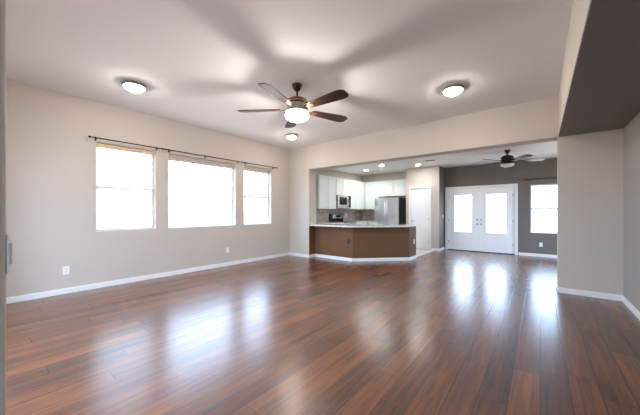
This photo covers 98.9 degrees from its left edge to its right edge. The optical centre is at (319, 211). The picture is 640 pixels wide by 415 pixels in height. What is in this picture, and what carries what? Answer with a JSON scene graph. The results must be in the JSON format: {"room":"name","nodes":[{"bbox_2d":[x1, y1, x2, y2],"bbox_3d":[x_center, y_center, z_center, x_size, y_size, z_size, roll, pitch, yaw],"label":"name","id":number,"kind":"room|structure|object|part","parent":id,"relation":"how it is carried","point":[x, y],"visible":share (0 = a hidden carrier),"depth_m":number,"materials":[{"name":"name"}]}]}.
{"room":"empty living room","nodes":[
{"label":"empty living room","id":0,"kind":"room"},
{"bbox_2d":[0,0,5,414],"bbox_3d":[-3.732,-0.280,0.849,4.458,3.060,3.451,0,0,39],"label":"wall","id":1,"kind":"structure","parent":0,"point":[2,2],"depth_m":0.80,"materials":[{"name":"paint"}]},
{"bbox_2d":[6,234,11,273],"bbox_3d":[-0.948,0.125,0.835,0.072,0.116,0.013,0,0,39],"label":"wall switch","id":2,"kind":"object","parent":1,"relation":"attached to","point":[8,244],"visible":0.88,"depth_m":0.81,"materials":[{"name":"white plastic"}]},
{"bbox_3d":[-0.950,0.125,0.832,0.072,0.116,0.006,0,0,39],"label":"plate","id":3,"kind":"part","parent":2,"relation":"part of","materials":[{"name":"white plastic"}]},
{"bbox_2d":[6,79,361,297],"bbox_3d":[-1.444,-0.280,7.411,0.208,3.060,10.250,0,0,39],"label":"wall","id":4,"kind":"structure","parent":0,"point":[51,155],"depth_m":4.48,"materials":[{"name":"paint"}]},
{"bbox_2d":[63,266,69,274],"bbox_3d":[-3.893,0.895,4.200,0.009,0.128,0.079,0,0,39],"label":"wall outlet","id":5,"kind":"object","parent":4,"relation":"attached to","point":[66,269],"visible":1,"depth_m":4.20,"materials":[{"name":"white plastic"}]},
{"bbox_2d":[96,147,155,231],"bbox_3d":[-3.451,-0.412,4.887,0.158,1.465,0.900,0,0,39],"label":"window","id":6,"kind":"structure","parent":4,"relation":"in","point":[151,190],"depth_m":5.01,"materials":[{"name":"white plastic"}]},
{"bbox_3d":[-3.479,-0.415,4.909,0.057,0.054,0.830,0,0,39],"label":"sash rail","id":7,"kind":"part","parent":6,"relation":"part of","materials":[{"name":"white plastic"}]},
{"bbox_2d":[96,143,154,230],"bbox_3d":[-3.430,-0.414,4.870,0.069,1.453,0.892,0,0,39],"label":"window blind","id":8,"kind":"object","parent":6,"relation":"attached to","point":[99,145],"visible":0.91,"depth_m":4.83,"materials":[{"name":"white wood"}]},
{"bbox_3d":[-3.625,-0.723,4.588,0.003,0.720,0.004,0,0,39],"label":"pull cord","id":9,"kind":"part","parent":8,"relation":"part of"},
{"bbox_3d":[-3.436,0.303,4.875,0.046,0.018,0.880,0,0,39],"label":"rail","id":10,"kind":"part","parent":8,"relation":"part of","materials":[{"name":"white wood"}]},
{"bbox_3d":[-3.428,0.314,4.868,0.098,0.012,0.900,0,0,39],"label":"sill","id":11,"kind":"part","parent":6,"relation":"part of","materials":[{"name":"white wood"}]},
{"bbox_2d":[88,135,163,150],"bbox_3d":[-3.348,-1.200,4.804,0.104,0.070,1.130,0,0,39],"label":"curtain rod","id":12,"kind":"object","parent":4,"relation":"attached to","point":[89,136],"visible":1,"depth_m":4.69,"materials":[{"name":"brown metal"}]},
{"bbox_2d":[6,252,289,303],"bbox_3d":[-2.631,1.209,5.768,0.014,0.082,5.599,0,0,39],"label":"baseboard","id":13,"kind":"structure","parent":4,"relation":"attached to","point":[20,298],"depth_m":4.77,"materials":[{"name":"white wood"}]},
{"bbox_2d":[168,169,232,227],"bbox_3d":[-2.554,-0.412,6.004,0.158,1.465,1.515,0,0,39],"label":"window","id":14,"kind":"structure","parent":4,"relation":"in","point":[231,170],"depth_m":6.59,"materials":[{"name":"white plastic"}]},
{"bbox_3d":[-2.531,0.314,5.985,0.098,0.012,1.515,0,0,39],"label":"sill","id":15,"kind":"part","parent":14,"relation":"part of","materials":[{"name":"white wood"}]},
{"bbox_2d":[168,154,234,201],"bbox_3d":[-2.532,-0.694,5.986,0.066,0.895,1.507,0,0,39],"label":"window blind","id":16,"kind":"object","parent":14,"relation":"attached to","point":[171,157],"visible":0.93,"depth_m":5.89,"materials":[{"name":"beige fabric"}]},
{"bbox_3d":[-2.539,-1.037,5.992,0.046,0.018,1.495,0,0,39],"label":"rail","id":17,"kind":"part","parent":16,"relation":"part of","materials":[{"name":"white plastic"}]},
{"bbox_2d":[165,148,242,162],"bbox_3d":[-2.437,-1.200,5.939,0.104,0.070,1.770,0,0,39],"label":"curtain rod","id":18,"kind":"object","parent":4,"relation":"attached to","point":[165,148],"visible":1,"depth_m":5.81,"materials":[{"name":"brown metal"}]},
{"bbox_2d":[244,174,270,224],"bbox_3d":[-1.658,-0.412,7.121,0.158,1.465,0.870,0,0,39],"label":"window","id":19,"kind":"structure","parent":4,"relation":"in","point":[267,175],"depth_m":7.45,"materials":[{"name":"white plastic"}]},
{"bbox_3d":[-1.685,-0.390,7.143,0.057,0.054,0.800,0,0,39],"label":"sash rail","id":20,"kind":"part","parent":19,"relation":"part of","materials":[{"name":"white plastic"}]},
{"bbox_2d":[244,166,269,194],"bbox_3d":[-1.635,-0.793,7.103,0.066,0.695,0.862,0,0,39],"label":"window blind","id":21,"kind":"object","parent":19,"relation":"attached to","point":[246,168],"visible":0.81,"depth_m":7.08,"materials":[{"name":"beige fabric"}]},
{"bbox_2d":[244,162,276,168],"bbox_3d":[-1.529,-1.200,7.069,0.104,0.070,1.090,0,0,39],"label":"curtain rod","id":22,"kind":"object","parent":4,"relation":"attached to","point":[244,162],"visible":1,"depth_m":6.99,"materials":[{"name":"brown metal"}]},
{"bbox_2d":[316,175,328,208],"bbox_3d":[-0.001,-0.632,8.773,0.347,1.055,0.480,0,0,39],"label":"upper cabinet","id":23,"kind":"object","parent":4,"relation":"attached to","point":[321,180],"visible":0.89,"depth_m":8.61,"materials":[{"name":"white wood"}]},
{"bbox_3d":[0.111,-0.607,8.683,0.020,0.997,0.464,0,0,39],"label":"door","id":24,"kind":"part","parent":23,"relation":"part of","materials":[{"name":"white wood"}]},
{"bbox_2d":[328,176,336,208],"bbox_3d":[0.293,-0.632,9.139,0.347,1.055,0.450,0,0,39],"label":"upper cabinet","id":25,"kind":"object","parent":4,"relation":"attached to","point":[331,180],"visible":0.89,"depth_m":9.02,"materials":[{"name":"white wood"}]},
{"bbox_2d":[336,178,348,195],"bbox_3d":[0.688,-0.870,9.631,0.347,0.580,0.800,0,0,39],"label":"upper cabinet","id":26,"kind":"object","parent":4,"relation":"attached to","point":[342,185],"visible":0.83,"depth_m":9.50,"materials":[{"name":"white wood"}]},
{"bbox_3d":[0.674,-0.844,9.385,0.020,0.522,0.384,0,0,39],"label":"door","id":27,"kind":"part","parent":26,"relation":"part of","materials":[{"name":"white wood"}]},
{"bbox_2d":[336,195,350,207],"bbox_3d":[0.727,-0.352,9.595,0.439,0.435,0.785,0,0,39],"label":"microwave","id":28,"kind":"object","parent":26,"relation":"attached to","point":[342,201],"visible":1,"depth_m":9.42,"materials":[{"name":"silver metal"}]},
{"bbox_3d":[0.794,-0.378,9.424,0.022,0.385,0.600,0,0,39],"label":"door","id":29,"kind":"part","parent":28,"relation":"part of","materials":[{"name":"silver metal"}]},
{"bbox_3d":[0.925,-0.844,9.697,0.020,0.522,0.384,0,0,39],"label":"door","id":30,"kind":"part","parent":26,"relation":"part of","materials":[{"name":"white wood"}]},
{"bbox_2d":[342,180,355,208],"bbox_3d":[1.083,-0.632,10.124,0.347,1.055,0.455,0,0,39],"label":"upper cabinet","id":31,"kind":"object","parent":4,"relation":"attached to","point":[352,183],"visible":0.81,"depth_m":10.03,"materials":[{"name":"white wood"}]},
{"bbox_3d":[1.195,-0.607,10.034,0.020,0.997,0.439,0,0,39],"label":"door","id":32,"kind":"part","parent":31,"relation":"part of","materials":[{"name":"white wood"}]},
{"bbox_2d":[356,181,364,208],"bbox_3d":[1.436,-0.632,10.562,0.347,1.055,0.660,0,0,39],"label":"upper cabinet","id":33,"kind":"object","parent":4,"relation":"attached to","point":[360,186],"visible":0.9,"depth_m":10.48,"materials":[{"name":"white wood"}]},
{"bbox_2d":[6,0,572,149],"bbox_3d":[-0.551,-1.870,3.905,6.190,0.120,5.900,0,0,39],"label":"ceiling","id":34,"kind":"structure","parent":0,"point":[199,63],"depth_m":3.17,"materials":[{"name":"white paint"}]},
{"bbox_2d":[121,80,146,93],"bbox_3d":[-2.629,-1.742,3.881,0.300,0.136,0.300,0,0,39],"label":"ceiling light","id":35,"kind":"object","parent":34,"relation":"attached to","point":[133,86],"visible":1,"depth_m":3.81,"materials":[{"name":"white glass"}]},
{"bbox_3d":[-2.629,-1.738,3.881,0.228,0.064,0.228,0,0,39],"label":"lamp shade","id":36,"kind":"part","parent":35,"relation":"part of","materials":[{"name":"white glass"}]},
{"bbox_2d":[286,134,297,140],"bbox_3d":[-0.668,-1.742,6.436,0.280,0.136,0.280,0,0,39],"label":"ceiling light","id":37,"kind":"object","parent":34,"relation":"attached to","point":[289,136],"visible":1,"depth_m":6.36,"materials":[{"name":"white glass"}]},
{"bbox_2d":[237,83,348,127],"bbox_3d":[-0.285,-1.540,3.861,1.602,0.540,1.665,0,0,39],"label":"ceiling fan","id":38,"kind":"object","parent":34,"relation":"hanging from","point":[297,106],"visible":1,"depth_m":3.78,"materials":[{"name":"brown wood"}]},
{"bbox_3d":[-0.873,-1.460,3.950,0.625,0.008,0.188,0,11,5],"label":"blade","id":39,"kind":"part","parent":38,"relation":"part of","materials":[{"name":"brown wood"}]},
{"bbox_3d":[-0.539,-1.460,3.400,0.188,0.008,0.625,12,5,22],"label":"blade","id":40,"kind":"part","parent":38,"relation":"part of","materials":[{"name":"brown wood"}]},
{"bbox_3d":[-0.453,-1.460,4.438,0.188,0.008,0.625,-11,3,-13],"label":"blade","id":41,"kind":"part","parent":38,"relation":"part of","materials":[{"name":"brown wood"}]},
{"bbox_3d":[0.087,-1.460,3.547,0.625,0.008,0.188,0,-11,41],"label":"blade","id":42,"kind":"part","parent":38,"relation":"part of","materials":[{"name":"brown wood"}]},
{"bbox_3d":[0.141,-1.460,4.189,0.625,0.008,0.188,0,-11,-31],"label":"blade","id":43,"kind":"part","parent":38,"relation":"part of","materials":[{"name":"brown wood"}]},
{"bbox_2d":[442,84,464,96],"bbox_3d":[1.939,-1.742,3.996,0.300,0.136,0.300,0,0,39],"label":"ceiling light","id":44,"kind":"object","parent":34,"relation":"attached to","point":[451,90],"visible":1,"depth_m":3.92,"materials":[{"name":"white glass"}]},
{"bbox_3d":[1.939,-1.738,3.996,0.228,0.064,0.228,0,0,39],"label":"lamp shade","id":45,"kind":"part","parent":44,"relation":"part of","materials":[{"name":"white glass"}]},
{"bbox_2d":[6,249,639,414],"bbox_3d":[0.475,1.308,3.786,8.000,0.124,13.900,0,0,39],"label":"floor","id":46,"kind":"structure","parent":0,"point":[443,332],"depth_m":2.60,"materials":[{"name":"brown wood"}]},
{"bbox_2d":[329,214,356,224],"bbox_3d":[0.820,0.655,9.498,0.706,1.190,0.760,0,0,39],"label":"range","id":47,"kind":"object","parent":46,"relation":"on","point":[332,217],"visible":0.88,"depth_m":9.52,"materials":[{"name":"silver metal"}]},
{"bbox_2d":[356,222,367,224],"bbox_3d":[1.297,0.815,10.174,0.597,0.870,0.870,0,0,39],"label":"base cabinet","id":48,"kind":"object","parent":46,"relation":"on","point":[362,223],"visible":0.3,"depth_m":10.07,"materials":[{"name":"white wood"}]},
{"bbox_2d":[356,220,374,222],"bbox_3d":[1.609,0.360,10.310,0.921,0.040,1.488,0,0,39],"label":"countertop","id":49,"kind":"structure","parent":48,"relation":"on","point":[359,221],"depth_m":10.18,"materials":[{"name":"stone"}]},
{"bbox_2d":[375,197,405,224],"bbox_3d":[2.551,0.365,9.989,0.910,1.770,0.787,0,0,39],"label":"refrigerator","id":50,"kind":"object","parent":46,"relation":"on","point":[388,210],"visible":0.53,"depth_m":9.70,"materials":[{"name":"silver metal"}]},
{"bbox_3d":[2.188,0.035,9.904,0.452,1.110,0.065,0,0,39],"label":"door","id":51,"kind":"part","parent":50,"relation":"part of","materials":[{"name":"silver metal"}]},
{"bbox_3d":[2.546,0.035,9.617,0.452,1.110,0.065,0,0,39],"label":"door","id":52,"kind":"part","parent":50,"relation":"part of","materials":[{"name":"silver metal"}]},
{"bbox_3d":[0.067,0.815,8.642,0.597,0.870,1.500,0,0,39],"label":"base cabinet","id":53,"kind":"object","parent":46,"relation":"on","visible":0},
{"bbox_2d":[316,222,343,223],"bbox_3d":[0.186,0.360,8.769,0.631,0.040,1.166,0,0,39],"label":"countertop","id":54,"kind":"structure","parent":53,"relation":"on","point":[316,222],"depth_m":8.87,"materials":[{"name":"stone"}]},
{"bbox_2d":[309,226,415,257],"bbox_3d":[1.139,0.816,7.268,2.901,0.868,0.782,0,0,5],"label":"wall","id":55,"kind":"structure","parent":0,"point":[365,242],"depth_m":7.04,"materials":[{"name":"brown paint"}]},
{"bbox_2d":[310,224,417,227],"bbox_3d":[1.157,0.360,7.254,2.895,0.040,1.229,0,0,10],"label":"breakfast bar","id":56,"kind":"object","parent":55,"relation":"on","point":[326,225],"visible":1,"depth_m":6.90,"materials":[{"name":"stone"}]},
{"bbox_2d":[315,254,416,261],"bbox_3d":[1.208,1.209,7.215,2.785,0.082,0.709,0,0,5],"label":"baseboard","id":57,"kind":"structure","parent":55,"relation":"attached to","point":[316,255],"depth_m":7.02,"materials":[{"name":"white wood"}]},
{"bbox_2d":[406,166,438,247],"bbox_3d":[3.426,-0.115,9.150,1.086,2.730,0.120,0,0,39],"label":"wall","id":58,"kind":"structure","parent":0,"point":[424,176],"depth_m":8.91,"materials":[{"name":"paint"}]},
{"bbox_2d":[411,188,428,249],"bbox_3d":[3.333,0.228,9.150,0.592,2.020,0.107,0,0,39],"label":"door","id":59,"kind":"structure","parent":58,"relation":"in","point":[419,197],"depth_m":9.13,"materials":[{"name":"white wood"}]},
{"bbox_3d":[3.341,-0.222,9.160,0.392,0.920,0.012,0,0,39],"label":"raised panel","id":60,"kind":"part","parent":59,"relation":"part of","materials":[{"name":"white wood"}]},
{"bbox_3d":[3.341,0.748,9.160,0.392,0.740,0.012,0,0,39],"label":"raised panel","id":61,"kind":"part","parent":59,"relation":"part of","materials":[{"name":"white wood"}]},
{"bbox_2d":[409,186,430,249],"bbox_3d":[3.326,0.195,9.142,0.740,2.110,0.018,0,0,39],"label":"trim","id":62,"kind":"structure","parent":58,"relation":"attached to","point":[415,187],"depth_m":8.93,"materials":[{"name":"white wood"}]},
{"bbox_2d":[439,166,443,247],"bbox_3d":[3.951,-0.115,9.026,0.120,2.730,0.576,0,0,39],"label":"wall","id":63,"kind":"structure","parent":0,"point":[441,169],"depth_m":8.95,"materials":[{"name":"beige paint"}]},
{"bbox_2d":[331,141,556,175],"bbox_3d":[3.398,-1.540,7.563,7.770,0.120,4.150,0,0,39],"label":"ceiling","id":64,"kind":"structure","parent":0,"point":[545,149],"depth_m":7.72,"materials":[{"name":"white paint"}]},
{"bbox_2d":[474,150,545,167],"bbox_3d":[4.510,-1.204,6.602,1.433,0.552,1.378,0,0,39],"label":"ceiling fan","id":65,"kind":"object","parent":64,"relation":"hanging from","point":[507,160],"visible":1,"depth_m":6.44,"materials":[{"name":"brown metal"}]},
{"bbox_3d":[4.483,-1.108,6.558,0.286,0.074,0.286,0,0,39],"label":"lamp shade","id":66,"kind":"part","parent":65,"relation":"part of","materials":[{"name":"white glass"}]},
{"bbox_3d":[4.477,-1.216,6.088,0.160,0.008,0.540,11,0,1],"label":"blade","id":67,"kind":"part","parent":65,"relation":"part of","materials":[{"name":"brown wood"}]},
{"bbox_3d":[4.928,-1.216,6.407,0.540,0.008,0.160,0,-11,19],"label":"blade","id":68,"kind":"part","parent":65,"relation":"part of","materials":[{"name":"brown wood"}]},
{"bbox_2d":[290,96,622,294],"bbox_3d":[1.776,-0.280,6.013,6.580,3.060,0.300,0,0,39],"label":"wall","id":69,"kind":"structure","parent":0,"point":[589,165],"depth_m":4.41,"materials":[{"name":"paint"}]},
{"bbox_2d":[290,252,308,257],"bbox_3d":[-0.596,1.209,7.715,0.750,0.082,0.014,0,0,39],"label":"baseboard","id":70,"kind":"structure","parent":69,"relation":"attached to","point":[291,253],"depth_m":7.69,"materials":[{"name":"white wood"}]},
{"bbox_2d":[558,287,622,300],"bbox_3d":[3.974,1.209,4.046,0.690,0.082,0.014,0,0,39],"label":"baseboard","id":71,"kind":"structure","parent":69,"relation":"attached to","point":[560,289],"depth_m":4.03,"materials":[{"name":"white wood"}]},
{"bbox_2d":[362,157,556,254],"bbox_3d":[4.687,-0.115,8.928,7.470,2.730,0.208,0,0,39],"label":"wall","id":72,"kind":"structure","parent":0,"point":[487,174],"depth_m":7.93,"materials":[{"name":"grey paint"}]},
{"bbox_2d":[365,181,381,208],"bbox_3d":[2.087,-0.632,10.666,0.570,1.055,0.347,0,0,39],"label":"upper cabinet","id":73,"kind":"object","parent":72,"relation":"attached to","point":[371,188],"visible":0.8,"depth_m":10.57,"materials":[{"name":"white wood"}]},
{"bbox_2d":[378,179,405,196],"bbox_3d":[2.762,-0.870,10.124,1.155,0.580,0.347,0,0,39],"label":"upper cabinet","id":74,"kind":"object","parent":72,"relation":"attached to","point":[391,188],"visible":0.77,"depth_m":10.02,"materials":[{"name":"white wood"}]},
{"bbox_3d":[2.447,-0.844,10.193,0.562,0.522,0.020,0,0,39],"label":"door","id":75,"kind":"part","parent":74,"relation":"part of","materials":[{"name":"white wood"}]},
{"bbox_3d":[2.762,-1.135,10.124,1.155,0.050,0.347,0,0,39],"label":"crown moulding","id":76,"kind":"part","parent":74,"relation":"part of","materials":[{"name":"white wood"}]},
{"bbox_3d":[2.897,-0.844,9.831,0.562,0.522,0.020,0,0,39],"label":"door","id":77,"kind":"part","parent":74,"relation":"part of","materials":[{"name":"white wood"}]},
{"bbox_2d":[449,189,477,250],"bbox_3d":[4.625,0.249,8.849,0.889,1.950,0.112,0,0,39],"label":"door","id":78,"kind":"structure","parent":72,"relation":"in","point":[457,240],"depth_m":8.85,"materials":[{"name":"white wood"}]},
{"bbox_3d":[4.622,0.919,8.863,0.550,0.290,0.014,0,0,39],"label":"raised panel","id":79,"kind":"part","parent":78,"relation":"part of","materials":[{"name":"white wood"}]},
{"bbox_2d":[445,184,517,254],"bbox_3d":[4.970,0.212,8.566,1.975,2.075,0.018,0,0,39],"label":"trim","id":80,"kind":"structure","parent":72,"relation":"attached to","point":[500,185],"depth_m":8.42,"materials":[{"name":"white wood"}]},
{"bbox_2d":[448,249,514,254],"bbox_3d":[5.032,1.239,8.643,1.825,0.022,0.220,0,0,39],"label":"trim","id":81,"kind":"structure","parent":72,"relation":"attached to","point":[448,249],"depth_m":8.52,"materials":[{"name":"white wood"}]},
{"bbox_2d":[478,187,513,253],"bbox_3d":[5.314,0.249,8.296,0.907,1.950,0.112,0,0,39],"label":"door","id":82,"kind":"structure","parent":72,"relation":"in","point":[487,242],"depth_m":8.28,"materials":[{"name":"white wood"}]},
{"bbox_3d":[5.328,0.919,8.297,0.550,0.290,0.014,0,0,39],"label":"raised panel","id":83,"kind":"part","parent":82,"relation":"part of","materials":[{"name":"white wood"}]},
{"bbox_2d":[518,252,556,257],"bbox_3d":[6.564,1.209,7.289,2.090,0.082,0.014,0,0,39],"label":"baseboard","id":84,"kind":"structure","parent":72,"relation":"attached to","point":[519,253],"depth_m":7.66,"materials":[{"name":"white wood"}]},
{"bbox_2d":[530,184,556,233],"bbox_3d":[6.369,-0.090,7.544,0.915,1.360,0.140,0,0,39],"label":"window","id":85,"kind":"structure","parent":72,"relation":"in","point":[531,208],"depth_m":7.77,"materials":[{"name":"white plastic"}]},
{"bbox_3d":[6.385,-0.090,7.565,0.845,0.054,0.057,0,0,39],"label":"sash rail","id":86,"kind":"part","parent":85,"relation":"part of","materials":[{"name":"white plastic"}]},
{"bbox_2d":[558,0,599,135],"bbox_3d":[1.317,-1.496,0.578,0.890,0.628,9.350,0,0,39],"label":"wall header","id":87,"kind":"structure","parent":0,"point":[580,8],"depth_m":2.45,"materials":[{"name":"paint"}]},
{"bbox_2d":[558,0,639,136],"bbox_3d":[1.224,-1.176,0.459,0.886,0.012,9.048,0,0,39],"label":"ceiling","id":88,"kind":"structure","parent":0,"point":[604,93],"depth_m":2.30,"materials":[{"name":"beige paint"}]},
{"bbox_2d":[623,112,639,311],"bbox_3d":[1.586,0.040,0.362,0.200,2.420,9.350,0,0,39],"label":"wall","id":89,"kind":"structure","parent":0,"point":[631,131],"depth_m":3.49,"materials":[{"name":"grey paint"}]},
{"bbox_2d":[622,296,639,319],"bbox_3d":[1.409,1.209,0.312,0.014,0.082,9.050,0,0,39],"label":"baseboard","id":90,"kind":"structure","parent":89,"relation":"attached to","point":[625,301],"depth_m":3.44,"materials":[{"name":"white wood"}]}
]}

